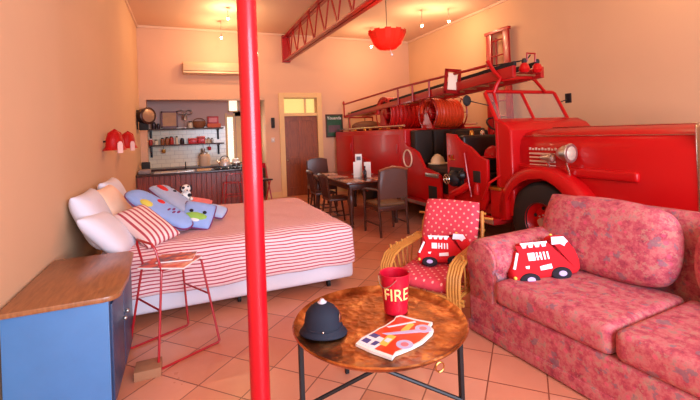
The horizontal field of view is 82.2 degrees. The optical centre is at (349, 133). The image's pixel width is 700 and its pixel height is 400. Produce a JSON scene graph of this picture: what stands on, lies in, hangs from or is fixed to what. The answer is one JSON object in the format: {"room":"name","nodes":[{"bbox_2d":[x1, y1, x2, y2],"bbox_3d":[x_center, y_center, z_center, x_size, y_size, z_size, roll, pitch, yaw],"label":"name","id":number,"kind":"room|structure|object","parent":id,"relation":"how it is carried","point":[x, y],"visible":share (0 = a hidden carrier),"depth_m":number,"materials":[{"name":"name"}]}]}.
{"room":"studio apartment","nodes":[
{"label":"studio apartment","id":0,"kind":"room"},
{"bbox_2d":[0,0,140,399],"bbox_3d":[-2.564,-0.432,3.468,0.200,4.150,13.950,-2,0,-22],"label":"wall","id":1,"kind":"structure","parent":0,"point":[69,68],"depth_m":3.15,"materials":[{"name":"paint"}]},
{"bbox_2d":[102,129,127,152],"bbox_3d":[-2.923,0.092,4.983,0.270,0.300,0.253,-2,0,-22],"label":"wall lamp","id":2,"kind":"object","parent":1,"relation":"attached to","point":[114,140],"visible":1,"depth_m":4.92,"materials":[{"name":"red metal"}]},
{"bbox_2d":[122,131,137,150],"bbox_3d":[-3.389,0.109,6.121,0.270,0.300,0.253,-2,0,-22],"label":"wall lamp","id":3,"kind":"object","parent":1,"relation":"attached to","point":[129,140],"visible":0.8,"depth_m":6.06,"materials":[{"name":"red metal"}]},
{"bbox_2d":[136,107,155,129],"bbox_3d":[-4.367,-0.312,8.513,0.324,0.480,0.360,-2,0,30],"label":"searchlight","id":4,"kind":"object","parent":1,"relation":"attached to","point":[146,116],"visible":0.98,"depth_m":8.42,"materials":[{"name":"brown metal"}]},
{"bbox_2d":[124,0,507,43],"bbox_3d":[0.853,-2.608,4.436,7.000,0.050,12.690,-2,0,-22],"label":"trim","id":5,"kind":"structure","parent":1,"relation":"attached to","point":[126,1],"depth_m":9.53,"materials":[{"name":"paint"}]},
{"bbox_2d":[147,100,239,164],"bbox_3d":[-3.719,-0.390,10.371,2.900,4.150,0.100,-2,0,-22],"label":"wall","id":6,"kind":"structure","parent":0,"point":[202,109],"depth_m":10.23,"materials":[{"name":"paint"}]},
{"bbox_2d":[148,142,223,157],"bbox_3d":[-4.055,0.407,9.970,1.760,0.300,0.336,-2,0,-22],"label":"shelf","id":7,"kind":"object","parent":6,"relation":"attached to","point":[218,144],"visible":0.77,"depth_m":9.80,"materials":[{"name":"brown wood"}]},
{"bbox_2d":[165,137,168,144],"bbox_3d":[-4.464,0.176,9.787,0.090,0.190,0.090,-2,0,-22],"label":"storage jar","id":8,"kind":"object","parent":7,"relation":"on","point":[166,138],"visible":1,"depth_m":9.75,"materials":[{"name":"red glass"}]},
{"bbox_2d":[169,136,173,144],"bbox_3d":[-4.372,0.168,9.825,0.100,0.200,0.100,-2,0,-22],"label":"storage jar","id":9,"kind":"object","parent":7,"relation":"on","point":[171,139],"visible":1,"depth_m":9.79,"materials":[{"name":"red glass"}]},
{"bbox_2d":[188,138,196,143],"bbox_3d":[-3.927,0.182,10.007,0.208,0.140,0.190,-2,0,-22],"label":"tin","id":10,"kind":"object","parent":7,"relation":"on","point":[190,140],"visible":1,"depth_m":9.92,"materials":[{"name":"red metal"}]},
{"bbox_2d":[197,136,204,142],"bbox_3d":[-3.743,0.155,10.083,0.188,0.180,0.190,-2,0,-22],"label":"tin","id":11,"kind":"object","parent":7,"relation":"on","point":[200,139],"visible":0.95,"depth_m":10.00,"materials":[{"name":"red metal"}]},
{"bbox_2d":[148,127,223,138],"bbox_3d":[-4.069,0.018,9.970,1.760,0.300,0.336,-2,0,-22],"label":"shelf","id":12,"kind":"object","parent":6,"relation":"attached to","point":[217,128],"visible":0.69,"depth_m":9.85,"materials":[{"name":"brown wood"}]},
{"bbox_2d":[161,111,177,128],"bbox_3d":[-4.448,-0.334,9.887,0.380,0.429,0.100,-2,0,-22],"label":"picture frame","id":13,"kind":"object","parent":12,"relation":"on","point":[169,119],"visible":0.98,"depth_m":9.87,"materials":[{"name":"brown wood"}]},
{"bbox_2d":[162,113,176,125],"bbox_3d":[-4.446,-0.349,9.880,0.340,0.360,0.015,-2,0,-22],"label":"print","id":14,"kind":"object","parent":13,"relation":"on","point":[168,119],"depth_m":9.87},
{"bbox_2d":[177,110,191,127],"bbox_3d":[-4.089,-0.360,9.948,0.349,0.454,0.117,-2,0,-22],"label":"ring sculpture","id":15,"kind":"object","parent":12,"relation":"on","point":[184,117],"visible":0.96,"depth_m":9.92,"materials":[{"name":"metal"}]},
{"bbox_2d":[188,121,192,127],"bbox_3d":[-3.979,-0.222,9.992,0.120,0.170,0.120,-2,0,-22],"label":"ginger jar","id":16,"kind":"object","parent":12,"relation":"on","point":[190,124],"visible":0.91,"depth_m":9.95,"materials":[{"name":"beige ceramic"}]},
{"bbox_2d":[193,118,205,127],"bbox_3d":[-3.786,-0.268,10.071,0.310,0.248,0.217,-2,0,-22],"label":"wicker basket","id":17,"kind":"object","parent":12,"relation":"on","point":[196,124],"visible":0.99,"depth_m":9.99,"materials":[{"name":"brown wicker"}]},
{"bbox_2d":[207,116,220,127],"bbox_3d":[-3.463,-0.300,10.204,0.320,0.289,0.180,-2,0,-22],"label":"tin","id":18,"kind":"object","parent":12,"relation":"on","point":[213,121],"visible":0.97,"depth_m":10.22,"materials":[{"name":"red metal"}]},
{"bbox_2d":[148,126,225,167],"bbox_3d":[-4.116,0.330,10.137,1.900,0.980,0.012,-2,0,-22],"label":"backsplash","id":19,"kind":"structure","parent":6,"relation":"attached to","point":[175,156],"depth_m":10.11,"materials":[{"name":"tile"}]},
{"bbox_2d":[225,100,241,163],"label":"window","id":20,"kind":"structure","parent":6,"relation":"in","point":[237,137],"depth_m":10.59,"materials":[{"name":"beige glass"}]},
{"bbox_2d":[260,100,265,196],"bbox_3d":[-2.303,-0.442,10.606,0.100,4.150,0.740,-2,0,-22],"label":"wall","id":21,"kind":"structure","parent":0,"point":[261,101],"depth_m":10.44,"materials":[{"name":"paint"}]},
{"bbox_2d":[136,27,409,197],"bbox_3d":[-1.520,-0.470,10.409,7.000,4.150,0.220,-2,0,-22],"label":"wall","id":22,"kind":"structure","parent":0,"point":[347,71],"depth_m":10.14,"materials":[{"name":"paint"}]},
{"bbox_2d":[183,61,238,75],"bbox_3d":[-3.243,-1.528,9.480,1.300,0.290,0.219,-2,0,-22],"label":"air conditioner","id":23,"kind":"object","parent":22,"relation":"attached to","point":[189,68],"visible":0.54,"depth_m":9.40,"materials":[{"name":"beige plastic"}]},
{"bbox_2d":[271,118,274,127],"bbox_3d":[-1.931,-0.270,10.072,0.090,0.260,0.084,-2,0,-22],"label":"wall telephone","id":24,"kind":"object","parent":22,"relation":"attached to","point":[272,119],"visible":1,"depth_m":10.05,"materials":[{"name":"black plastic"}]},
{"bbox_2d":[284,99,313,112],"bbox_3d":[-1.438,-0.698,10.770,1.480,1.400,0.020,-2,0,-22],"label":"transom window","id":25,"kind":"structure","parent":22,"relation":"in","point":[290,105],"depth_m":10.78,"materials":[{"name":"yellow glass"}]},
{"bbox_2d":[278,93,323,196],"bbox_3d":[-1.259,0.271,10.418,1.140,2.650,0.140,-2,0,-22],"label":"door","id":26,"kind":"structure","parent":22,"relation":"in","point":[299,141],"depth_m":10.38,"materials":[{"name":"brown wood"}]},
{"bbox_2d":[268,187,347,198],"bbox_3d":[-1.401,1.532,10.298,6.999,0.140,0.020,-2,0,-22],"label":"trim","id":27,"kind":"structure","parent":22,"relation":"attached to","point":[274,194],"depth_m":10.13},
{"bbox_2d":[325,114,342,136],"bbox_3d":[-0.418,-0.210,10.723,0.480,0.610,0.024,-2,0,-22],"label":"framed poster","id":28,"kind":"object","parent":22,"relation":"attached to","point":[334,122],"visible":0.99,"depth_m":10.71,"materials":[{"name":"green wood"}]},
{"bbox_2d":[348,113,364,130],"bbox_3d":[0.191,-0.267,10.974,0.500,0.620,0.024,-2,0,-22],"label":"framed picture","id":29,"kind":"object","parent":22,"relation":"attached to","point":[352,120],"visible":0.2,"depth_m":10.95,"materials":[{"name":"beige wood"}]},
{"bbox_2d":[127,0,500,41],"bbox_3d":[0.688,-2.677,4.834,7.400,0.100,13.950,-2,0,-22],"label":"ceiling","id":30,"kind":"structure","parent":0,"point":[273,16],"depth_m":8.65,"materials":[{"name":"paint"}]},
{"bbox_2d":[281,0,381,62],"bbox_3d":[0.760,-2.127,4.390,0.200,0.934,12.689,-2,0,-22],"label":"girder","id":31,"kind":"object","parent":30,"relation":"attached to","point":[366,5],"visible":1,"depth_m":7.81,"materials":[{"name":"red metal"}]},
{"bbox_2d":[368,0,405,55],"bbox_3d":[0.500,-1.850,5.604,0.541,1.538,0.547,-2,0,-22],"label":"chandelier","id":32,"kind":"object","parent":30,"relation":"hanging from","point":[387,38],"visible":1,"depth_m":5.44,"materials":[{"name":"red metal"}]},
{"bbox_2d":[117,190,590,399],"bbox_3d":[0.842,1.571,4.834,7.400,0.100,13.950,-2,0,-22],"label":"floor","id":33,"kind":"structure","parent":0,"point":[221,371],"depth_m":2.79,"materials":[{"name":"tile"}]},
{"bbox_2d":[0,251,133,399],"bbox_3d":[-1.711,1.253,2.587,0.555,0.680,1.000,-2,0,-22],"label":"base cabinet","id":34,"kind":"object","parent":33,"relation":"on","point":[67,334],"visible":0.98,"depth_m":2.20,"materials":[{"name":"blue wood"}]},
{"bbox_2d":[134,356,161,382],"bbox_3d":[-1.343,1.570,2.674,0.160,0.060,0.150,-2,0,-22],"label":"cardboard box","id":35,"kind":"object","parent":33,"relation":"on","point":[147,369],"visible":1,"depth_m":2.63,"materials":[{"name":"brown cardboard"}]},
{"bbox_2d":[130,238,220,369],"bbox_3d":[-1.330,1.180,3.015,0.477,0.838,0.477,-2,0,40],"label":"stool","id":36,"kind":"object","parent":33,"relation":"on","point":[159,309],"visible":0.55,"depth_m":2.98,"materials":[{"name":"red metal"}]},
{"bbox_2d":[137,255,201,268],"bbox_3d":[-1.309,0.939,2.930,0.342,0.015,0.272,-2,0,6],"label":"magazine","id":37,"kind":"object","parent":36,"relation":"on","point":[151,264],"visible":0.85,"depth_m":2.85,"materials":[{"name":"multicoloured paper"}]},
{"bbox_2d":[155,251,196,263],"bbox_3d":[-1.291,0.923,2.991,0.252,0.013,0.192,-2,0,-12],"label":"magazine","id":38,"kind":"object","parent":37,"relation":"on","point":[185,256],"visible":0.95,"depth_m":2.97,"materials":[{"name":"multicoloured paper"}]},
{"bbox_2d":[136,168,243,204],"bbox_3d":[-3.258,1.232,8.709,2.378,0.875,0.740,-2,0,-22],"label":"base cabinet","id":39,"kind":"object","parent":33,"relation":"on","point":[205,184],"depth_m":8.46,"materials":[{"name":"brown wood"}]},
{"bbox_2d":[138,169,150,174],"bbox_3d":[-4.224,0.784,8.255,0.220,0.090,0.300,-2,0,-22],"label":"bag","id":40,"kind":"object","parent":39,"relation":"on","point":[141,171],"visible":0.99,"depth_m":8.13,"materials":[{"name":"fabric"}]},
{"bbox_2d":[141,162,149,168],"bbox_3d":[-4.335,0.720,8.518,0.160,0.224,0.170,-2,0,-22],"label":"toaster","id":41,"kind":"object","parent":39,"relation":"on","point":[144,165],"visible":0.56,"depth_m":8.44,"materials":[{"name":"metal"}]},
{"bbox_2d":[154,162,194,173],"bbox_3d":[-3.705,0.712,8.486,0.780,0.197,0.492,-2,0,-22],"label":"sink","id":42,"kind":"object","parent":39,"relation":"in","point":[185,169],"visible":1,"depth_m":8.43,"materials":[{"name":"metal"}]},
{"bbox_2d":[197,168,210,170],"bbox_3d":[-3.143,0.774,8.622,0.280,0.029,0.360,-2,0,-22],"label":"cutting board","id":43,"kind":"object","parent":39,"relation":"on","point":[202,169],"visible":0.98,"depth_m":8.49,"materials":[{"name":"brown wood"}]},
{"bbox_2d":[214,165,241,169],"bbox_3d":[-2.597,0.743,8.950,0.820,0.052,0.548,-2,0,-22],"label":"gas hob","id":44,"kind":"object","parent":39,"relation":"in","point":[218,167],"visible":0.61,"depth_m":8.76,"materials":[{"name":"black metal"}]},
{"bbox_2d":[216,156,229,166],"bbox_3d":[-2.762,0.603,8.813,0.236,0.239,0.265,-2,0,20],"label":"kettle","id":45,"kind":"object","parent":44,"relation":"on","point":[224,162],"visible":1,"depth_m":8.74,"materials":[{"name":"metal"}]},
{"bbox_2d":[232,162,241,165],"bbox_3d":[-2.476,0.670,8.962,0.308,0.080,0.170,-2,0,-22],"label":"steel pot","id":46,"kind":"object","parent":44,"relation":"on","point":[233,163],"visible":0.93,"depth_m":8.87,"materials":[{"name":"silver metal"}]},
{"bbox_2d":[136,163,263,197],"bbox_3d":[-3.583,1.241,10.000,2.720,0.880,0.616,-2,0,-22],"label":"countertop","id":47,"kind":"structure","parent":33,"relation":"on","point":[214,165],"depth_m":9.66,"materials":[{"name":"black stone"}]},
{"bbox_2d":[199,152,210,166],"bbox_3d":[-3.575,0.628,9.874,0.260,0.345,0.260,-2,0,-22],"label":"canister","id":48,"kind":"object","parent":47,"relation":"on","point":[204,157],"visible":0.99,"depth_m":9.77,"materials":[{"name":"beige ceramic"}]},
{"bbox_2d":[101,251,352,314],"bbox_3d":[-1.399,1.294,4.604,2.260,0.615,2.056,-2,0,-22],"label":"bed","id":49,"kind":"object","parent":33,"relation":"on","point":[174,300],"visible":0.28,"depth_m":3.65,"materials":[{"name":"white fabric"}]},
{"bbox_2d":[68,188,112,249],"bbox_3d":[-2.308,0.754,3.636,0.300,0.459,0.720,-2,0,-22],"label":"pillow","id":50,"kind":"object","parent":49,"relation":"on","point":[91,202],"visible":0.54,"depth_m":3.36,"materials":[{"name":"fabric"}]},
{"bbox_2d":[97,184,131,215],"bbox_3d":[-2.376,0.717,4.009,0.283,0.378,0.516,-2,0,-11],"label":"pillow","id":51,"kind":"object","parent":50,"relation":"on","point":[116,202],"visible":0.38,"depth_m":3.96,"materials":[{"name":"fabric"}]},
{"bbox_2d":[76,211,135,253],"bbox_3d":[-2.043,0.855,3.419,0.350,0.372,0.516,-2,0,-14],"label":"pillow","id":52,"kind":"object","parent":49,"relation":"on","point":[103,229],"visible":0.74,"depth_m":3.23,"materials":[{"name":"fabric"}]},
{"bbox_2d":[97,177,132,207],"bbox_3d":[-2.614,0.745,4.484,0.289,0.465,0.740,-2,0,-22],"label":"pillow","id":53,"kind":"object","parent":49,"relation":"on","point":[113,181],"visible":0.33,"depth_m":4.41,"materials":[{"name":"fabric"}]},
{"bbox_2d":[129,198,354,299],"bbox_3d":[-1.284,1.141,4.546,2.200,0.416,1.984,-2,0,-22],"label":"bedspread","id":54,"kind":"object","parent":49,"relation":"on","point":[299,236],"visible":0.72,"depth_m":3.77,"materials":[{"name":"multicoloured fabric"}]},
{"bbox_2d":[114,205,179,247],"bbox_3d":[-1.849,0.828,3.629,0.583,0.308,0.293,-2,0,32],"label":"striped pillow","id":55,"kind":"object","parent":54,"relation":"on","point":[141,221],"visible":0.93,"depth_m":3.54,"materials":[{"name":"fabric"}]},
{"bbox_2d":[124,190,193,230],"bbox_3d":[-1.879,0.744,3.932,0.744,0.378,0.235,-2,0,17],"label":"cushion","id":56,"kind":"object","parent":54,"relation":"on","point":[176,217],"visible":0.92,"depth_m":3.88,"materials":[{"name":"fabric"}]},
{"bbox_2d":[148,185,190,210],"bbox_3d":[-1.845,0.724,4.270,0.800,0.339,0.256,-2,0,33],"label":"cushion","id":57,"kind":"object","parent":54,"relation":"on","point":[170,195],"visible":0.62,"depth_m":4.26,"materials":[{"name":"fabric"}]},
{"bbox_2d":[183,201,216,229],"bbox_3d":[-1.554,0.832,4.085,0.334,0.268,0.282,-2,0,-6],"label":"cushion","id":58,"kind":"object","parent":54,"relation":"on","point":[202,215],"visible":0.84,"depth_m":4.05,"materials":[{"name":"blue fabric"}]},
{"bbox_2d":[192,197,212,203],"bbox_3d":[-1.732,0.813,4.423,0.406,0.256,0.243,-2,0,-16],"label":"cushion","id":59,"kind":"object","parent":54,"relation":"on","point":[196,199],"visible":0.12,"depth_m":4.47,"materials":[{"name":"fabric"}]},
{"bbox_2d":[180,184,192,200],"bbox_3d":[-1.778,0.650,4.357,0.150,0.199,0.154,-2,0,14],"label":"toy dalmatian","id":60,"kind":"object","parent":59,"relation":"on","point":[185,189],"visible":0.81,"depth_m":4.34,"materials":[{"name":"white fabric"}]},
{"bbox_2d":[212,204,227,218],"bbox_3d":[-1.474,0.859,4.420,0.223,0.160,0.163,-2,0,1],"label":"cushion","id":61,"kind":"object","parent":54,"relation":"on","point":[221,211],"visible":0.57,"depth_m":4.39,"materials":[{"name":"fabric"}]},
{"bbox_2d":[221,173,242,203],"bbox_3d":[-2.387,1.218,8.191,0.477,0.838,0.477,-2,0,-27],"label":"stool","id":62,"kind":"object","parent":33,"relation":"on","point":[225,194],"visible":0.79,"depth_m":8.12,"materials":[{"name":"red metal"}]},
{"bbox_2d":[236,0,270,399],"bbox_3d":[-0.561,-0.505,2.199,0.200,4.150,0.200,-2,0,0],"label":"support pole","id":63,"kind":"object","parent":33,"relation":"on","point":[248,63],"visible":1,"depth_m":2.15,"materials":[{"name":"red metal"}]},
{"bbox_2d":[262,163,272,199],"bbox_3d":[-1.795,1.114,8.110,0.368,1.016,0.426,-2,0,-42],"label":"bar chair","id":64,"kind":"object","parent":33,"relation":"on","point":[263,164],"visible":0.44,"depth_m":8.20,"materials":[{"name":"wood"}]},
{"bbox_2d":[306,157,337,206],"bbox_3d":[-0.628,1.050,8.738,0.568,1.050,0.582,-2,0,-22],"label":"chair","id":65,"kind":"object","parent":33,"relation":"on","point":[317,164],"visible":0.43,"depth_m":8.92,"materials":[{"name":"brown wood"}]},
{"bbox_2d":[306,169,337,214],"bbox_3d":[-0.545,1.124,7.651,0.527,0.898,0.451,-2,0,-20],"label":"spindle chair","id":66,"kind":"object","parent":33,"relation":"on","point":[311,180],"visible":0.77,"depth_m":7.54,"materials":[{"name":"brown wood"}]},
{"bbox_2d":[317,173,353,224],"bbox_3d":[-0.260,1.114,6.902,0.527,0.898,0.451,-2,0,-22],"label":"spindle chair","id":67,"kind":"object","parent":33,"relation":"on","point":[323,182],"visible":0.84,"depth_m":6.83,"materials":[{"name":"brown wood"}]},
{"bbox_2d":[313,170,397,228],"bbox_3d":[0.061,1.169,7.519,1.020,0.760,2.000,-2,0,-22],"label":"dining table","id":68,"kind":"object","parent":33,"relation":"on","point":[352,187],"visible":0.62,"depth_m":6.82,"materials":[{"name":"brown wood"}]},
{"bbox_2d":[327,175,346,177],"bbox_3d":[-0.249,0.796,7.398,0.300,0.005,0.360,-2,0,-28],"label":"place mat","id":69,"kind":"object","parent":68,"relation":"on","point":[337,176],"visible":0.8,"depth_m":7.38,"materials":[{"name":"beige fabric"}]},
{"bbox_2d":[341,179,363,181],"bbox_3d":[0.037,0.786,6.726,0.300,0.005,0.400,-2,0,-22],"label":"place mat","id":70,"kind":"object","parent":68,"relation":"on","point":[345,180],"visible":1,"depth_m":6.70,"materials":[{"name":"beige fabric"}]},
{"bbox_2d":[353,162,359,177],"bbox_3d":[0.121,0.646,7.195,0.120,0.280,0.050,-2,0,-2],"label":"card stand","id":71,"kind":"object","parent":68,"relation":"on","point":[356,165],"visible":1,"depth_m":7.19,"materials":[{"name":"white paper"}]},
{"bbox_2d":[355,154,361,175],"bbox_3d":[0.161,0.580,7.353,0.120,0.410,0.050,-2,0,-2],"label":"card stand","id":72,"kind":"object","parent":68,"relation":"on","point":[358,157],"visible":0.58,"depth_m":7.35,"materials":[{"name":"white paper"}]},
{"bbox_2d":[363,166,366,177],"bbox_3d":[0.261,0.673,7.014,0.060,0.215,0.060,-2,0,-22],"label":"bottle","id":73,"kind":"object","parent":68,"relation":"on","point":[364,171],"visible":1,"depth_m":7.00,"materials":[{"name":"black glass"}]},
{"bbox_2d":[364,162,370,176],"bbox_3d":[0.314,0.644,7.199,0.120,0.270,0.050,-2,0,-2],"label":"card stand","id":74,"kind":"object","parent":68,"relation":"on","point":[367,165],"visible":0.66,"depth_m":7.20,"materials":[{"name":"white paper"}]},
{"bbox_2d":[292,285,468,399],"bbox_3d":[0.171,1.281,2.213,0.952,0.528,0.952,-2,0,-22],"label":"tray table","id":75,"kind":"object","parent":33,"relation":"on","point":[361,309],"visible":0.8,"depth_m":2.16,"materials":[{"name":"brown wood"}]},
{"bbox_2d":[299,298,346,340],"bbox_3d":[-0.145,0.964,2.126,0.260,0.180,0.211,-2,0,13],"label":"helmet","id":76,"kind":"object","parent":75,"relation":"on","point":[323,320],"visible":1,"depth_m":2.06,"materials":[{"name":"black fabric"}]},
{"bbox_2d":[378,267,409,315],"bbox_3d":[0.262,0.924,2.347,0.186,0.227,0.180,-2,0,-22],"label":"bucket","id":77,"kind":"object","parent":75,"relation":"on","point":[394,284],"visible":1,"depth_m":2.29,"materials":[{"name":"metal"}]},
{"bbox_2d":[356,315,433,360],"bbox_3d":[0.255,1.031,2.052,0.262,0.015,0.426,-2,0,42],"label":"picture book","id":78,"kind":"object","parent":75,"relation":"on","point":[403,334],"visible":1,"depth_m":2.02,"materials":[{"name":"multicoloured paper"}]},
{"bbox_2d":[362,166,409,237],"bbox_3d":[0.557,1.007,6.215,0.568,1.050,0.582,-2,0,-22],"label":"chair","id":79,"kind":"object","parent":33,"relation":"on","point":[392,180],"visible":1,"depth_m":6.00,"materials":[{"name":"brown wood"}]},
{"bbox_2d":[378,199,492,310],"bbox_3d":[0.770,1.076,3.509,0.760,0.896,0.793,-2,0,38],"label":"rattan armchair","id":80,"kind":"object","parent":33,"relation":"on","point":[442,217],"visible":0.59,"depth_m":3.54,"materials":[{"name":"fabric"}]},
{"bbox_2d":[402,257,466,293],"bbox_3d":[0.726,1.189,3.447,0.535,0.110,0.554,-2,4,38],"label":"seat cushion","id":81,"kind":"object","parent":80,"relation":"on","point":[421,276],"depth_m":3.27,"materials":[{"name":"red fabric"}]},
{"bbox_2d":[417,232,469,266],"bbox_3d":[0.824,1.021,3.489,0.471,0.299,0.219,-2,0,9],"label":"pillow","id":82,"kind":"object","parent":80,"relation":"on","point":[433,250],"visible":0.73,"depth_m":3.45,"materials":[{"name":"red fabric"}]},
{"bbox_2d":[421,199,479,244],"bbox_3d":[0.923,0.887,3.716,0.525,0.554,0.130,-2,-20,38],"label":"cushion","id":83,"kind":"object","parent":80,"relation":"on","point":[442,217],"depth_m":3.68,"materials":[{"name":"red fabric"}]},
{"bbox_2d":[484,26,513,133],"bbox_3d":[3.068,-0.342,8.201,0.080,3.560,0.770,-2,0,-22],"label":"ladder","id":84,"kind":"object","parent":33,"relation":"on","point":[506,53],"visible":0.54,"depth_m":8.06,"materials":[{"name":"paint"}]},
{"bbox_2d":[336,52,699,230],"bbox_3d":[1.928,0.217,7.056,2.134,2.527,8.360,-2,0,-22],"label":"fire engine","id":85,"kind":"object","parent":33,"relation":"on","point":[537,159],"visible":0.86,"depth_m":5.13,"materials":[{"name":"red metal"}]},
{"bbox_2d":[428,154,446,163],"bbox_3d":[1.482,0.425,6.784,0.330,0.167,0.330,-2,0,-42],"label":"helmet","id":86,"kind":"object","parent":85,"relation":"on","point":[437,158],"visible":0.98,"depth_m":6.70,"materials":[{"name":"beige plastic"}]},
{"bbox_2d":[463,95,488,105],"bbox_3d":[1.672,-0.430,5.283,0.357,0.172,0.188,-2,0,-22],"label":"round mirror","id":87,"kind":"object","parent":85,"relation":"attached to","point":[466,99],"depth_m":5.28,"materials":[{"name":"black metal"}]},
{"bbox_2d":[486,158,496,170],"bbox_3d":[1.990,0.423,5.598,0.300,0.180,0.180,-2,0,-22],"label":"folded blanket","id":88,"kind":"object","parent":85,"relation":"on","point":[492,161],"visible":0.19,"depth_m":5.49,"materials":[{"name":"black fabric"}]},
{"bbox_2d":[481,145,495,157],"bbox_3d":[1.988,0.246,5.588,0.330,0.167,0.330,-2,0,-42],"label":"helmet","id":89,"kind":"object","parent":88,"relation":"on","point":[490,152],"visible":0.65,"depth_m":5.51,"materials":[{"name":"red plastic"}]},
{"bbox_2d":[539,153,555,166],"bbox_3d":[2.214,0.336,4.507,0.114,0.237,0.190,-2,0,-22],"label":"lamp","id":90,"kind":"object","parent":85,"relation":"attached to","point":[548,158],"depth_m":4.47,"materials":[{"name":"silver glass"}]},
{"bbox_2d":[561,93,571,102],"bbox_3d":[3.117,-0.513,5.803,0.147,0.140,0.090,-2,0,-22],"label":"square mirror","id":91,"kind":"object","parent":85,"relation":"attached to","point":[568,97],"depth_m":5.81,"materials":[{"name":"black metal"}]},
{"bbox_2d":[520,122,698,211],"bbox_3d":[3.003,0.313,4.366,1.194,0.817,1.910,-2,0,-22],"label":"hood","id":92,"kind":"object","parent":85,"relation":"attached to","point":[645,164],"depth_m":3.79,"materials":[{"name":"red metal"}]},
{"bbox_2d":[466,194,699,399],"bbox_3d":[1.887,0.977,2.375,1.140,1.010,2.239,-2,0,-26],"label":"sofa","id":93,"kind":"object","parent":33,"relation":"on","point":[625,325],"visible":0.9,"depth_m":2.54,"materials":[{"name":"pink fabric"}]},
{"bbox_2d":[507,234,579,280],"bbox_3d":[1.408,0.932,2.930,0.535,0.355,0.219,-2,0,-6],"label":"pillow","id":94,"kind":"object","parent":93,"relation":"on","point":[554,256],"visible":0.91,"depth_m":2.89,"materials":[{"name":"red fabric"}]},
{"bbox_2d":[496,270,684,353],"bbox_3d":[1.558,1.109,2.667,0.800,0.170,0.810,-2,0,-26],"label":"seat cushion","id":95,"kind":"object","parent":93,"relation":"on","point":[586,309],"depth_m":2.47,"materials":[{"name":"pink fabric"}]},
{"bbox_2d":[542,196,684,287],"bbox_3d":[1.853,0.753,2.925,0.240,0.568,0.980,12,-6,-26],"label":"cushion","id":96,"kind":"object","parent":93,"relation":"on","point":[617,243],"depth_m":2.71,"materials":[{"name":"fabric"}]},
{"bbox_2d":[616,301,699,397],"bbox_3d":[1.921,1.096,1.932,0.800,0.170,0.810,-2,0,-26],"label":"seat cushion","id":97,"kind":"object","parent":93,"relation":"on","point":[661,346],"depth_m":2.00,"materials":[{"name":"pink fabric"}]},
{"bbox_2d":[694,235,699,287],"bbox_3d":[2.313,0.737,1.993,0.240,0.568,0.980,12,-6,-26],"label":"cushion","id":98,"kind":"object","parent":93,"relation":"on","point":[697,250],"depth_m":2.37,"materials":[{"name":"fabric"}]},
{"bbox_2d":[408,0,699,129],"bbox_3d":[4.093,-0.674,6.200,0.200,4.150,13.950,-2,0,-22],"label":"wall","id":99,"kind":"structure","parent":0,"point":[620,62],"depth_m":6.45,"materials":[{"name":"paint"}]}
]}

